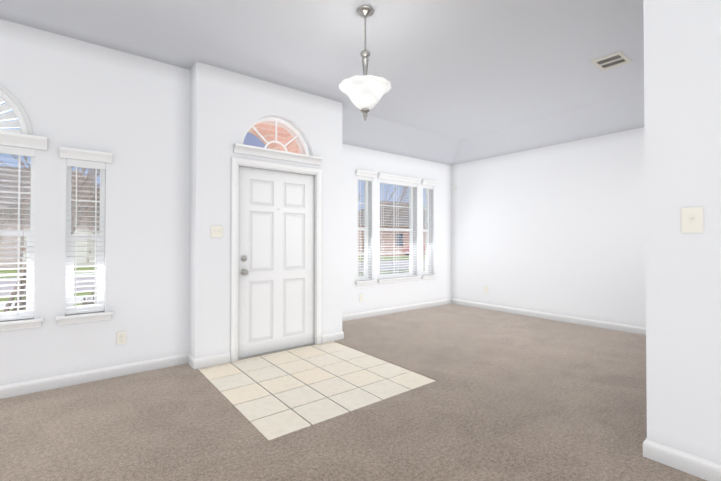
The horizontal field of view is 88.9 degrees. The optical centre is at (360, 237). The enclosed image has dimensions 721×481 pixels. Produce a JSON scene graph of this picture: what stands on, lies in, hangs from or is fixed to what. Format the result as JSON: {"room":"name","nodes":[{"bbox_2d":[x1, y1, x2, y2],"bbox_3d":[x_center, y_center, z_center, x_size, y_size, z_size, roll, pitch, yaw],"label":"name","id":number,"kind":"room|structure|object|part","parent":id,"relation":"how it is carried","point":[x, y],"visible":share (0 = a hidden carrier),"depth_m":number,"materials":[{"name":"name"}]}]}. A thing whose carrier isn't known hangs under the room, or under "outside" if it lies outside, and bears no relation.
{"room":"empty living room","nodes":[
{"label":"empty living room","id":0,"kind":"room"},
{"bbox_2d":[0,19,189,384],"bbox_3d":[-3.410,-0.359,2.587,4.470,3.250,0.200,0,-1,-38],"label":"wall","id":1,"kind":"structure","parent":0,"point":[130,112],"depth_m":3.36,"materials":[{"name":"white paint"}]},
{"bbox_2d":[0,154,34,317],"bbox_3d":[-3.151,-0.032,2.844,0.960,1.400,0.060,0,-1,-38],"label":"window","id":2,"kind":"structure","parent":1,"relation":"in","point":[32,206],"depth_m":3.10,"materials":[{"name":"white plastic"}]},
{"bbox_2d":[0,145,34,320],"bbox_3d":[-3.086,-0.034,2.762,0.956,1.395,0.069,0,-1,-38],"label":"window blind","id":3,"kind":"object","parent":2,"relation":"attached to","point":[19,151],"visible":0.98,"depth_m":2.98,"materials":[{"name":"white plastic"}]},
{"bbox_2d":[0,318,43,330],"bbox_3d":[-3.082,0.703,2.748,1.080,0.070,0.155,0,-1,-38],"label":"trim","id":4,"kind":"structure","parent":1,"relation":"attached to","point":[19,324],"depth_m":2.95,"materials":[{"name":"paint"}]},
{"bbox_2d":[0,85,46,149],"bbox_3d":[-3.045,-1.012,2.720,1.110,0.558,0.052,0,-1,-38],"label":"window trim","id":5,"kind":"structure","parent":1,"relation":"in","point":[25,138],"depth_m":2.96,"materials":[{"name":"paint"}]},
{"bbox_2d":[0,97,20,133],"bbox_3d":[-3.088,-1.052,2.774,0.920,0.460,0.025,0,-1,-38],"label":"window shutter","id":6,"kind":"object","parent":5,"relation":"attached to","point":[5,107],"visible":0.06,"depth_m":2.96,"materials":[{"name":"white plastic"}]},
{"bbox_2d":[56,147,112,324],"bbox_3d":[-2.437,-0.010,3.262,0.400,1.505,0.156,0,-1,-38],"label":"trim","id":7,"kind":"structure","parent":1,"relation":"attached to","point":[82,154],"depth_m":3.21,"materials":[{"name":"paint"}]},
{"bbox_2d":[65,165,104,313],"bbox_3d":[-2.506,-0.001,3.351,0.280,1.350,0.060,0,-1,-38],"label":"window","id":8,"kind":"structure","parent":1,"relation":"in","point":[68,187],"depth_m":3.32,"materials":[{"name":"white plastic"}]},
{"bbox_3d":[-2.504,-0.001,3.347,0.245,1.315,0.003,0,-1,-38],"label":"glass","id":9,"kind":"part","parent":8,"relation":"part of","materials":[{"name":"clear glass"}]},
{"bbox_2d":[66,159,105,314],"bbox_3d":[-2.442,-0.004,3.269,0.276,1.345,0.069,0,-1,-38],"label":"window blind","id":10,"kind":"object","parent":8,"relation":"attached to","point":[85,164],"visible":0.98,"depth_m":3.26,"materials":[{"name":"white vinyl"}]},
{"bbox_2d":[0,353,190,398],"bbox_3d":[-3.331,1.214,2.495,4.040,0.102,0.016,0,-1,-38],"label":"baseboard","id":11,"kind":"structure","parent":1,"relation":"attached to","point":[36,385],"depth_m":3.23,"materials":[{"name":"paint"}]},
{"bbox_2d":[117,331,125,344],"bbox_3d":[-2.205,0.929,3.388,0.072,0.116,0.010,0,-1,-38],"label":"outlet","id":12,"kind":"object","parent":1,"relation":"attached to","point":[121,337],"visible":1,"depth_m":3.38,"materials":[{"name":"plastic"}]},
{"bbox_2d":[189,61,341,357],"bbox_3d":[-1.002,-0.342,4.232,1.750,3.250,0.270,0,-1,-38],"label":"wall","id":13,"kind":"structure","parent":0,"point":[228,108],"depth_m":3.77,"materials":[{"name":"white paint"}]},
{"bbox_2d":[192,352,230,368],"bbox_3d":[-1.475,1.226,3.662,0.353,0.102,0.016,0,-1,-38],"label":"baseboard","id":14,"kind":"structure","parent":13,"relation":"attached to","point":[206,361],"depth_m":3.65,"materials":[{"name":"paint"}]},
{"bbox_2d":[211,226,222,236],"bbox_3d":[-1.444,-0.058,3.699,0.116,0.116,0.018,0,-1,-38],"label":"light switch","id":15,"kind":"object","parent":13,"relation":"attached to","point":[216,231],"visible":1,"depth_m":3.70,"materials":[{"name":"plastic"}]},
{"bbox_2d":[243,117,308,154],"bbox_3d":[-0.969,-1.150,4.222,0.860,0.435,0.040,0,-1,-38],"label":"transom","id":16,"kind":"object","parent":13,"relation":"attached to","point":[294,130],"visible":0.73,"depth_m":4.22,"materials":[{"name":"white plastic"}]},
{"bbox_2d":[230,156,321,361],"bbox_3d":[-0.950,0.230,4.184,1.098,2.124,0.181,0,-1,-38],"label":"door frame","id":17,"kind":"structure","parent":13,"relation":"attached to","point":[235,161],"depth_m":4.03,"materials":[{"name":"paint"}]},
{"bbox_2d":[238,166,313,357],"bbox_3d":[-0.942,0.263,4.174,0.931,2.023,0.045,0,-1,-38],"label":"front door","id":18,"kind":"structure","parent":13,"relation":"in","point":[276,291],"depth_m":4.13,"materials":[{"name":"white paint"}]},
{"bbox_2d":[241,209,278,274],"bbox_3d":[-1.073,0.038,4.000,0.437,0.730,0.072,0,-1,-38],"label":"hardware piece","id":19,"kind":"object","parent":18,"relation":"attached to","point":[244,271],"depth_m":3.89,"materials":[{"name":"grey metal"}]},
{"bbox_2d":[233,143,321,164],"bbox_3d":[-0.888,-0.920,4.117,1.050,0.085,0.060,0,-1,-38],"label":"trim","id":20,"kind":"structure","parent":13,"relation":"attached to","point":[268,153],"depth_m":4.07,"materials":[{"name":"paint"}]},
{"bbox_2d":[322,331,342,342],"bbox_3d":[-0.347,1.235,4.549,0.307,0.102,0.016,0,-1,-38],"label":"baseboard","id":21,"kind":"structure","parent":13,"relation":"attached to","point":[335,336],"depth_m":4.54,"materials":[{"name":"paint"}]},
{"bbox_2d":[0,0,643,139],"bbox_3d":[0.599,-1.895,1.557,9.480,0.300,8.020,0,-1,-38],"label":"ceiling","id":22,"kind":"structure","parent":0,"point":[458,69],"depth_m":3.29,"materials":[{"name":"white paint"}]},
{"bbox_2d":[339,5,390,120],"bbox_3d":[0.036,-1.308,2.800,0.405,0.847,0.405,0,-1,-38],"label":"pendant light","id":23,"kind":"object","parent":22,"relation":"hanging from","point":[365,92],"visible":1,"depth_m":2.73,"materials":[{"name":"white glass"}]},
{"bbox_3d":[0.036,-1.062,2.798,0.405,0.172,0.405,0,-1,-38],"label":"lamp shade","id":24,"kind":"part","parent":23,"relation":"part of","materials":[{"name":"white glass"}]},
{"bbox_2d":[590,51,631,70],"bbox_3d":[2.453,-1.720,3.598,0.320,0.008,0.250,0,-1,-38],"label":"ceiling vent","id":25,"kind":"object","parent":22,"relation":"in","point":[613,60],"visible":0.98,"depth_m":3.59,"materials":[{"name":"white metal"}]},
{"bbox_2d":[342,144,450,314],"bbox_3d":[0.469,-0.320,6.413,3.660,3.250,0.200,0,-1,-38],"label":"wall","id":26,"kind":"structure","parent":0,"point":[376,295],"depth_m":6.33,"materials":[{"name":"white paint"}]},
{"bbox_2d":[359,181,367,278],"bbox_3d":[-0.014,-0.144,6.088,0.300,1.690,0.060,0,-1,-38],"label":"window","id":27,"kind":"structure","parent":26,"relation":"in","point":[365,197],"depth_m":6.14,"materials":[{"name":"white plastic"}]},
{"bbox_2d":[358,176,371,280],"bbox_3d":[0.050,-0.146,6.006,0.296,1.685,0.069,0,-1,-38],"label":"window blind","id":28,"kind":"object","parent":27,"relation":"attached to","point":[362,178],"visible":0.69,"depth_m":5.98,"materials":[{"name":"white plastic"}]},
{"bbox_2d":[355,169,376,285],"bbox_3d":[0.056,-0.152,5.999,0.420,1.845,0.156,0,-1,-38],"label":"trim","id":29,"kind":"structure","parent":26,"relation":"attached to","point":[365,174],"depth_m":5.95,"materials":[{"name":"paint"}]},
{"bbox_2d":[380,184,411,276],"bbox_3d":[0.595,-0.139,6.567,0.910,1.690,0.060,0,-1,-38],"label":"window","id":30,"kind":"structure","parent":26,"relation":"in","point":[410,241],"depth_m":6.71,"materials":[{"name":"white plastic"}]},
{"bbox_2d":[380,179,416,278],"bbox_3d":[0.659,-0.141,6.485,0.906,1.685,0.069,0,-1,-38],"label":"window blind","id":31,"kind":"object","parent":30,"relation":"attached to","point":[398,183],"visible":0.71,"depth_m":6.47,"materials":[{"name":"white plastic"}]},
{"bbox_2d":[342,298,451,321],"bbox_3d":[0.528,1.253,6.306,3.240,0.102,0.016,0,-1,-38],"label":"baseboard","id":32,"kind":"structure","parent":26,"relation":"attached to","point":[352,316],"depth_m":6.33,"materials":[{"name":"paint"}]},
{"bbox_2d":[377,173,421,283],"bbox_3d":[0.665,-0.147,6.479,1.030,1.845,0.156,0,-1,-38],"label":"trim","id":33,"kind":"structure","parent":26,"relation":"attached to","point":[401,179],"depth_m":6.40,"materials":[{"name":"paint"}]},
{"bbox_2d":[423,188,428,273],"bbox_3d":[1.192,-0.134,7.037,0.290,1.690,0.060,0,-1,-38],"label":"window","id":34,"kind":"structure","parent":26,"relation":"in","point":[426,217],"depth_m":7.09,"materials":[{"name":"white plastic"}]},
{"bbox_2d":[423,185,432,274],"bbox_3d":[1.257,-0.136,6.955,0.286,1.685,0.069,0,-1,-38],"label":"window blind","id":35,"kind":"object","parent":34,"relation":"attached to","point":[425,187],"visible":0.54,"depth_m":6.96,"materials":[{"name":"white plastic"}]},
{"bbox_2d":[422,180,437,278],"bbox_3d":[1.262,-0.142,6.948,0.410,1.845,0.156,0,-1,-38],"label":"trim","id":36,"kind":"structure","parent":26,"relation":"attached to","point":[429,183],"depth_m":6.89,"materials":[{"name":"paint"}]},
{"bbox_2d":[342,108,458,164],"bbox_3d":[0.767,-1.575,6.088,3.310,0.287,0.800,0,-1,-38],"label":"ceiling slope","id":37,"kind":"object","parent":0,"point":[378,134],"visible":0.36,"depth_m":5.91,"materials":[{"name":"white paint"}]},
{"bbox_2d":[451,92,643,164],"bbox_3d":[3.885,-1.595,4.169,0.780,0.287,7.670,0,-1,-38],"label":"ceiling","id":38,"kind":"structure","parent":0,"point":[625,113],"depth_m":5.39,"materials":[{"name":"white paint"}]},
{"bbox_2d":[451,127,645,326],"bbox_3d":[4.246,-0.341,4.409,0.200,3.250,8.020,0,-1,-38],"label":"wall","id":39,"kind":"structure","parent":0,"point":[558,229],"depth_m":5.73,"materials":[{"name":"white paint"}]},
{"bbox_2d":[452,298,645,334],"bbox_3d":[4.161,1.233,4.326,0.016,0.102,7.620,0,-1,-38],"label":"baseboard","id":40,"kind":"structure","parent":39,"relation":"attached to","point":[551,316],"depth_m":5.70,"materials":[{"name":"paint"}]},
{"bbox_2d":[643,0,720,463],"bbox_3d":[2.855,-0.378,0.710,0.140,3.250,3.725,0,-1,-38],"label":"wall column","id":41,"kind":"structure","parent":0,"point":[682,89],"depth_m":2.00,"materials":[{"name":"white paint"}]},
{"bbox_2d":[681,207,703,232],"bbox_3d":[1.768,-0.092,1.962,0.018,0.135,0.090,0,-1,-38],"label":"light switch","id":42,"kind":"object","parent":41,"relation":"attached to","point":[692,221],"visible":1,"depth_m":1.96,"materials":[{"name":"plastic"}]},
{"bbox_3d":[0.599,1.315,1.524,9.480,0.080,8.020,0,-1,-38],"label":"floor","id":43,"kind":"structure","parent":0,"visible":0},
{"bbox_2d":[198,341,435,439],"bbox_3d":[-0.489,1.288,3.474,1.600,0.014,1.770,0,-1,-38],"label":"floor","id":44,"kind":"structure","parent":43,"relation":"on","point":[277,424],"depth_m":3.21,"materials":[{"name":"beige tile"}]},
{"bbox_2d":[0,303,706,480],"bbox_3d":[0.599,1.265,1.524,9.080,0.020,7.620,0,-1,-38],"label":"floor carpet","id":45,"kind":"object","parent":43,"relation":"on","point":[505,396],"visible":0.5,"depth_m":2.52,"materials":[{"name":"brown carpet"}]},
{"bbox_2d":[643,438,720,480],"bbox_3d":[2.749,1.196,0.703,0.016,0.102,3.611,0,-1,-38],"label":"baseboard","id":46,"kind":"structure","parent":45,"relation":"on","point":[698,466],"depth_m":1.98,"materials":[{"name":"paint"}]},
{"label":"outside","id":47,"kind":"structure","parent":0,"visible":0},
{"bbox_2d":[0,272,408,309],"bbox_3d":[4.479,1.771,18.361,150.000,0.210,1.300,0,-1,-38],"label":"sidewalk","id":48,"kind":"structure","parent":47,"point":[12,304],"depth_m":9.15,"materials":[{"name":"concrete"}]},
{"bbox_2d":[0,255,425,311],"bbox_3d":[-3.773,1.883,28.855,150.000,0.200,90.000,0,-1,-38],"label":"lawn","id":49,"kind":"structure","parent":47,"point":[77,269],"depth_m":17.98,"materials":[{"name":"green plant"}]},
{"bbox_2d":[1,287,94,311],"bbox_3d":[-3.266,0.990,3.824,1.164,1.093,1.340,0,-1,-38],"label":"shrub","id":50,"kind":"object","parent":49,"relation":"on","point":[82,300],"depth_m":3.86,"materials":[{"name":"green leaves"}]},
{"bbox_2d":[0,213,99,267],"bbox_3d":[-22.249,0.251,23.247,15.000,3.050,10.000,0,-1,-38],"label":"house","id":51,"kind":"structure","parent":49,"relation":"on","point":[10,238],"depth_m":19.73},
{"bbox_2d":[0,166,99,215],"bbox_3d":[-22.234,-2.874,23.259,15.900,3.200,10.950,0,-1,-38],"label":"house roof","id":52,"kind":"structure","parent":51,"relation":"on","point":[5,184],"depth_m":21.23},
{"bbox_2d":[20,229,99,267],"bbox_3d":[-16.544,0.631,21.327,4.800,2.150,0.055,0,-1,-38],"label":"garage door","id":53,"kind":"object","parent":51,"relation":"attached to","point":[84,253],"depth_m":21.54,"materials":[{"name":"grey paint"}]},
{"bbox_2d":[0,159,99,311],"bbox_3d":[-4.666,-0.422,4.689,4.196,3.942,3.294,0,-1,-38],"label":"bare tree","id":54,"kind":"object","parent":49,"relation":"on","point":[73,229],"depth_m":5.22,"materials":[{"name":"brown plant"}]},
{"bbox_2d":[0,155,99,234],"bbox_3d":[-4.574,-0.675,8.023,5.861,4.512,3.932,0,-1,-38],"label":"bare tree","id":55,"kind":"object","parent":49,"relation":"on","point":[71,183],"depth_m":7.22,"materials":[{"name":"brown plant"}]},
{"bbox_2d":[359,225,361,256],"bbox_3d":[-8.802,0.365,34.457,15.000,3.050,10.000,0,-1,-38],"label":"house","id":56,"kind":"structure","parent":49,"relation":"on","point":[359,240],"depth_m":34.95,"materials":[{"name":"red brick"}]},
{"bbox_2d":[359,255,407,275],"bbox_3d":[0.469,0.971,7.622,1.269,1.208,1.630,0,-1,-38],"label":"shrub","id":57,"kind":"object","parent":49,"relation":"on","point":[362,274],"depth_m":7.83,"materials":[{"name":"green plant"}]},
{"bbox_2d":[359,184,424,267],"bbox_3d":[1.260,-0.736,16.068,3.183,4.855,4.566,0,-1,-38],"label":"bare tree","id":58,"kind":"object","parent":49,"relation":"on","point":[403,209],"depth_m":15.76,"materials":[{"name":"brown plant"}]},
{"bbox_2d":[362,226,424,255],"bbox_3d":[4.870,0.467,44.572,16.000,3.050,10.000,0,-1,-38],"label":"brick house","id":59,"kind":"structure","parent":49,"relation":"on","point":[406,234],"depth_m":37.08,"materials":[{"name":"red brick"}]},
{"bbox_2d":[359,201,424,226],"bbox_3d":[4.886,-2.658,44.584,16.900,3.200,10.950,0,-1,-38],"label":"roof","id":60,"kind":"structure","parent":59,"relation":"on","point":[401,220],"depth_m":40.00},
{"bbox_2d":[397,234,402,246],"bbox_3d":[3.969,0.270,37.469,1.000,1.400,0.045,0,-1,-38],"label":"pane","id":61,"kind":"object","parent":59,"relation":"attached to","point":[400,240],"depth_m":37.52,"materials":[{"name":"grey glass"}]},
{"bbox_2d":[402,244,425,254],"bbox_3d":[6.490,1.310,38.458,4.300,1.140,1.720,0,-1,-38],"label":"car","id":62,"kind":"object","parent":49,"relation":"on","point":[407,250],"depth_m":37.46,"materials":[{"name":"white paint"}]},
{"bbox_2d":[0,259,425,295],"bbox_3d":[0.987,1.836,22.802,150.000,0.170,7.400,0,-1,-38],"label":"street","id":63,"kind":"structure","parent":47,"point":[93,283],"depth_m":14.53,"materials":[{"name":"grey asphalt"}]},
{"bbox_3d":[-1.509,1.454,4.858,1.350,0.270,1.370,0,-1,-38],"label":"porch","id":64,"kind":"object","parent":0,"visible":0},
{"bbox_2d":[248,121,300,153],"bbox_3d":[-1.399,-0.737,4.780,1.298,4.550,1.065,0,-1,-38],"label":"arch","id":65,"kind":"object","parent":64,"relation":"on","point":[286,138],"depth_m":5.25,"materials":[{"name":"brick"}]}
]}

